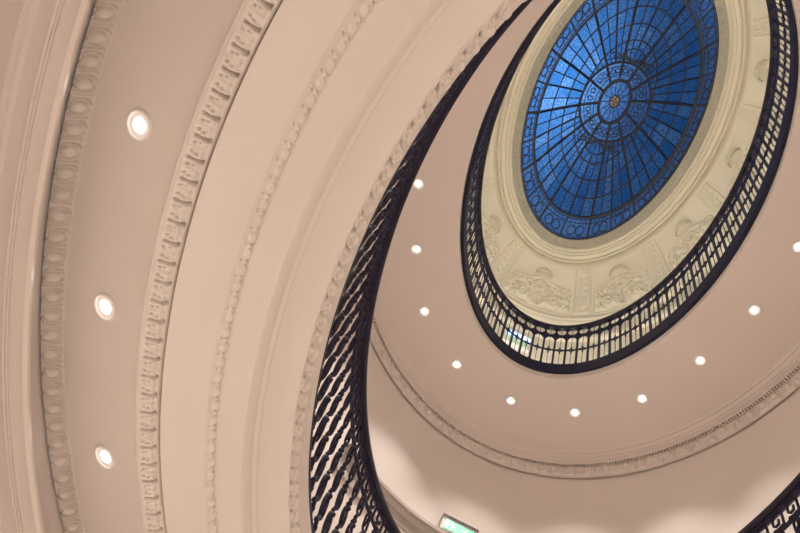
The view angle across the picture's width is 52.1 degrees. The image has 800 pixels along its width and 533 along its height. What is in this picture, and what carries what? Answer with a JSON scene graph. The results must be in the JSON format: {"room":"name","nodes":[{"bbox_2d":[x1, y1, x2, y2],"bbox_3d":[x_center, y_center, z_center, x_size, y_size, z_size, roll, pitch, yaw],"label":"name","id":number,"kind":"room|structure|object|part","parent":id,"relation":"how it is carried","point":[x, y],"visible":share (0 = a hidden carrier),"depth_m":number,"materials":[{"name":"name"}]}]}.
{"room":"rotunda atrium","nodes":[
{"label":"rotunda atrium","id":0,"kind":"room"},
{"bbox_2d":[30,0,96,532],"bbox_3d":[0.303,1.423,1.132,4.840,4.345,6.840,22,-65,5],"label":"molding","id":1,"kind":"structure","parent":0,"point":[49,508],"depth_m":3.58,"materials":[{"name":"beige paint"}]},
{"bbox_2d":[0,0,90,532],"bbox_3d":[0.715,0.785,2.708,4.850,0.365,6.800,22,-65,5],"label":"wall","id":2,"kind":"structure","parent":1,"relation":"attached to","point":[39,39],"depth_m":2.92,"materials":[{"name":"paint"}]},
{"bbox_2d":[64,0,425,532],"bbox_3d":[0.798,0.656,3.027,4.840,0.247,6.900,22,-65,5],"label":"ceiling","id":3,"kind":"structure","parent":0,"point":[162,54],"depth_m":3.11,"materials":[{"name":"paint"}]},
{"bbox_2d":[40,0,124,532],"bbox_3d":[-0.832,-0.021,3.257,1.241,0.085,5.895,22,-65,5],"label":"trim","id":4,"kind":"structure","parent":3,"relation":"attached to","point":[101,28],"depth_m":3.38,"materials":[{"name":"paint"}]},
{"bbox_2d":[93,292,116,321],"bbox_3d":[-1.227,0.170,3.410,0.126,0.045,0.127,16,-66,8],"label":"recessed light","id":5,"kind":"object","parent":3,"relation":"in","point":[105,307],"visible":1,"depth_m":3.40,"materials":[{"name":"white"}]},
{"bbox_2d":[94,444,115,469],"bbox_3d":[-1.339,0.866,3.722,0.126,0.045,0.127,4,-68,13],"label":"recessed light","id":6,"kind":"object","parent":3,"relation":"in","point":[104,455],"visible":1,"depth_m":3.72,"materials":[{"name":"white"}]},
{"bbox_2d":[126,108,152,142],"bbox_3d":[-0.975,-0.528,3.063,0.126,0.045,0.127,27,-64,3],"label":"recessed light","id":7,"kind":"object","parent":3,"relation":"in","point":[139,125],"visible":1,"depth_m":3.06,"materials":[{"name":"white"}]},
{"bbox_2d":[135,0,282,532],"bbox_3d":[-0.541,0.149,3.113,0.886,0.085,4.672,22,-65,5],"label":"trim","id":8,"kind":"structure","parent":3,"relation":"attached to","point":[253,18],"depth_m":3.05,"materials":[{"name":"paint"}]},
{"bbox_2d":[204,0,377,532],"bbox_3d":[-0.285,0.262,3.067,0.802,0.033,4.365,22,-65,5],"label":"trim","id":9,"kind":"structure","parent":3,"relation":"attached to","point":[361,9],"depth_m":2.94,"materials":[{"name":"paint"}]},
{"bbox_2d":[296,3,521,532],"bbox_3d":[0.823,0.618,3.122,2.600,0.123,4.300,22,-65,5],"label":"trim","id":10,"kind":"structure","parent":3,"relation":"attached to","point":[303,480],"depth_m":3.37,"materials":[{"name":"paint"}]},
{"bbox_2d":[311,283,799,532],"bbox_3d":[1.251,-0.046,4.763,4.110,3.515,5.424,22,-65,5],"label":"wall","id":11,"kind":"structure","parent":0,"point":[721,487],"depth_m":6.55,"materials":[{"name":"paint"}]},
{"bbox_2d":[238,0,503,532],"bbox_3d":[0.786,0.675,2.981,2.770,0.150,4.580,22,-65,5],"label":"trim","id":12,"kind":"structure","parent":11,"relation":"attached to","point":[437,32],"depth_m":2.96,"materials":[{"name":"paint"}]},
{"bbox_2d":[336,443,446,532],"bbox_3d":[0.227,1.920,6.030,1.692,0.295,0.298,34,-64,0],"label":"trim","id":13,"kind":"structure","parent":11,"relation":"attached to","point":[406,519],"depth_m":6.11,"materials":[{"name":"beige paint"}]},
{"bbox_2d":[289,0,526,532],"bbox_3d":[0.088,0.387,3.141,0.918,0.059,3.996,22,-65,5],"label":"trim","id":14,"kind":"structure","parent":11,"relation":"attached to","point":[487,29],"depth_m":2.97,"materials":[{"name":"paint"}]},
{"bbox_2d":[439,513,478,532],"bbox_3d":[0.446,2.035,6.297,0.300,0.155,0.076,26,-64,3],"label":"exit sign","id":15,"kind":"object","parent":11,"relation":"attached to","point":[449,524],"visible":0.99,"depth_m":6.30,"materials":[{"name":"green plastic"}]},
{"bbox_3d":[0.452,2.018,6.273,0.236,0.107,0.004,26,-64,3],"label":"green panel","id":16,"kind":"part","parent":15,"relation":"part of","materials":[{"name":"green plastic"}]},
{"bbox_2d":[352,236,799,477],"bbox_3d":[1.638,-0.644,6.243,4.226,0.313,5.513,22,-65,5],"label":"crown molding","id":17,"kind":"structure","parent":11,"relation":"attached to","point":[783,378],"depth_m":7.18,"materials":[{"name":"paint"}]},
{"bbox_2d":[369,0,799,450],"bbox_3d":[1.682,-0.713,6.414,4.120,0.070,5.440,22,-65,5],"label":"ceiling","id":18,"kind":"structure","parent":0,"point":[738,347],"depth_m":6.91,"materials":[{"name":"paint"}]},
{"bbox_2d":[411,243,421,254],"bbox_3d":[0.142,-0.149,7.000,0.100,0.015,0.100,22,-65,5],"label":"recessed light","id":19,"kind":"object","parent":18,"relation":"in","point":[416,248],"visible":1,"depth_m":7.00,"materials":[{"name":"white"}]},
{"bbox_2d":[413,178,424,189],"bbox_3d":[0.154,-0.684,6.781,0.100,0.015,0.100,22,-65,5],"label":"recessed light","id":20,"kind":"object","parent":18,"relation":"in","point":[418,184],"visible":0.96,"depth_m":6.78,"materials":[{"name":"white"}]},
{"bbox_2d":[419,306,429,315],"bbox_3d":[0.217,0.393,7.200,0.100,0.015,0.100,22,-65,5],"label":"recessed light","id":21,"kind":"object","parent":18,"relation":"in","point":[424,310],"visible":1,"depth_m":7.20,"materials":[{"name":"white"}]},
{"bbox_2d":[451,359,461,368],"bbox_3d":[0.507,0.874,7.319,0.100,0.015,0.100,22,-65,5],"label":"recessed light","id":22,"kind":"object","parent":18,"relation":"in","point":[456,363],"visible":1,"depth_m":7.32,"materials":[{"name":"white"}]},
{"bbox_2d":[505,395,516,404],"bbox_3d":[0.991,1.197,7.323,0.100,0.015,0.100,22,-65,5],"label":"recessed light","id":23,"kind":"object","parent":18,"relation":"in","point":[510,400],"visible":1,"depth_m":7.32,"materials":[{"name":"white"}]},
{"bbox_2d":[569,407,580,416],"bbox_3d":[1.541,1.285,7.215,0.100,0.015,0.100,22,-65,5],"label":"recessed light","id":24,"kind":"object","parent":18,"relation":"in","point":[574,412],"visible":1,"depth_m":7.21,"materials":[{"name":"white"}]},
{"bbox_2d":[636,393,647,403],"bbox_3d":[2.072,1.129,7.013,0.100,0.015,0.100,22,-65,5],"label":"recessed light","id":25,"kind":"object","parent":18,"relation":"in","point":[642,398],"visible":1,"depth_m":7.01,"materials":[{"name":"white"}]},
{"bbox_2d":[694,355,706,365],"bbox_3d":[2.479,0.774,6.764,0.100,0.015,0.100,22,-65,5],"label":"recessed light","id":26,"kind":"object","parent":18,"relation":"in","point":[699,360],"visible":1,"depth_m":6.76,"materials":[{"name":"white"}]},
{"bbox_2d":[747,304,760,315],"bbox_3d":[2.812,0.346,6.504,0.100,0.015,0.100,22,-65,5],"label":"recessed light","id":27,"kind":"object","parent":18,"relation":"in","point":[754,309],"visible":1,"depth_m":6.50,"materials":[{"name":"white"}]},
{"bbox_2d":[791,240,799,252],"bbox_3d":[3.036,-0.150,6.245,0.100,0.015,0.100,22,-65,5],"label":"recessed light","id":28,"kind":"object","parent":18,"relation":"in","point":[795,246],"visible":1,"depth_m":6.25,"materials":[{"name":"white"}]},
{"bbox_2d":[467,0,789,363],"bbox_3d":[1.992,-1.193,7.601,3.370,2.565,4.705,22,-65,5],"label":"wall","id":29,"kind":"structure","parent":0,"point":[543,291],"depth_m":8.96,"materials":[{"name":"beige paint"}]},
{"bbox_3d":[0.812,-1.206,9.028,0.401,0.540,0.792,5,-67,13],"label":"relief panel","id":30,"kind":"part","parent":29,"relation":"part of","materials":[{"name":"beige paint"}]},
{"bbox_3d":[1.008,-0.388,9.308,0.402,0.540,0.774,-19,-74,21],"label":"relief panel","id":31,"kind":"part","parent":29,"relation":"part of","materials":[{"name":"beige paint"}]},
{"bbox_2d":[503,330,530,352],"bbox_3d":[1.212,0.773,8.498,0.280,0.200,0.075,25,-65,4],"label":"sign","id":32,"kind":"structure","parent":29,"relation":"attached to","point":[509,333],"depth_m":8.44,"materials":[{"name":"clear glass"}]},
{"bbox_3d":[1.211,0.771,8.466,0.250,0.125,0.004,25,-65,4],"label":"green panel","id":33,"kind":"part","parent":32,"relation":"part of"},
{"bbox_3d":[1.625,0.184,9.378,0.880,0.540,0.440,22,-65,5],"label":"relief panel","id":34,"kind":"part","parent":29,"relation":"part of","materials":[{"name":"beige paint"}]},
{"bbox_2d":[521,0,718,239],"bbox_3d":[2.371,-1.780,9.052,1.856,0.474,3.196,22,-65,5],"label":"skylight","id":35,"kind":"object","parent":29,"relation":"attached to","point":[619,99],"visible":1,"depth_m":9.09,"materials":[{"name":"blue glass"}]},
{"bbox_2d":[493,0,751,267],"bbox_3d":[2.308,-1.683,8.812,2.424,0.123,3.805,22,-65,5],"label":"trim","id":36,"kind":"structure","parent":29,"relation":"attached to","point":[714,131],"depth_m":8.99,"materials":[{"name":"beige paint"}]},
{"bbox_3d":[2.442,0.180,9.163,0.774,0.540,0.402,-25,-77,22],"label":"relief panel","id":37,"kind":"part","parent":29,"relation":"part of","materials":[{"name":"beige paint"}]},
{"bbox_3d":[3.089,-0.304,8.798,0.401,0.540,0.792,37,-64,-2],"label":"relief panel","id":38,"kind":"part","parent":29,"relation":"part of","materials":[{"name":"beige paint"}]},
{"bbox_3d":[3.509,-1.056,8.385,0.407,0.540,0.867,22,-65,5],"label":"relief panel","id":39,"kind":"part","parent":29,"relation":"part of","materials":[{"name":"beige paint"}]},
{"bbox_3d":[3.648,-1.919,7.999,0.401,0.540,0.792,5,-67,13],"label":"relief panel","id":40,"kind":"part","parent":29,"relation":"part of","materials":[{"name":"beige paint"}]},
{"bbox_3d":[3.452,-2.737,7.720,0.402,0.540,0.774,-19,-74,21],"label":"relief panel","id":41,"kind":"part","parent":29,"relation":"part of","materials":[{"name":"beige paint"}]},
{"bbox_2d":[460,1,798,374],"bbox_3d":[1.690,-0.726,6.446,3.440,0.001,4.800,22,-65,5],"label":"floor","id":42,"kind":"structure","parent":0,"point":[553,1],"depth_m":6.56,"materials":[{"name":"beige paint"}]},
{"bbox_2d":[460,0,798,374],"bbox_3d":[1.804,-0.902,6.880,2.290,0.965,3.873,22,-65,5],"label":"iron railing","id":43,"kind":"object","parent":42,"relation":"on","point":[480,150],"visible":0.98,"depth_m":7.09,"materials":[{"name":"black metal"}]},
{"label":"floor","id":44,"kind":"structure","parent":0,"visible":0},
{"bbox_2d":[309,0,799,532],"bbox_3d":[0.950,0.421,3.608,2.512,0.952,4.229,22,-65,5],"label":"iron railing","id":45,"kind":"object","parent":44,"relation":"on","point":[416,154],"visible":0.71,"depth_m":4.03,"materials":[{"name":"black metal"}]},
{"bbox_3d":[0.841,0.589,3.193,2.464,0.030,4.192,22,-65,5],"label":"rail","id":46,"kind":"part","parent":45,"relation":"part of","materials":[{"name":"black metal"}]}
]}

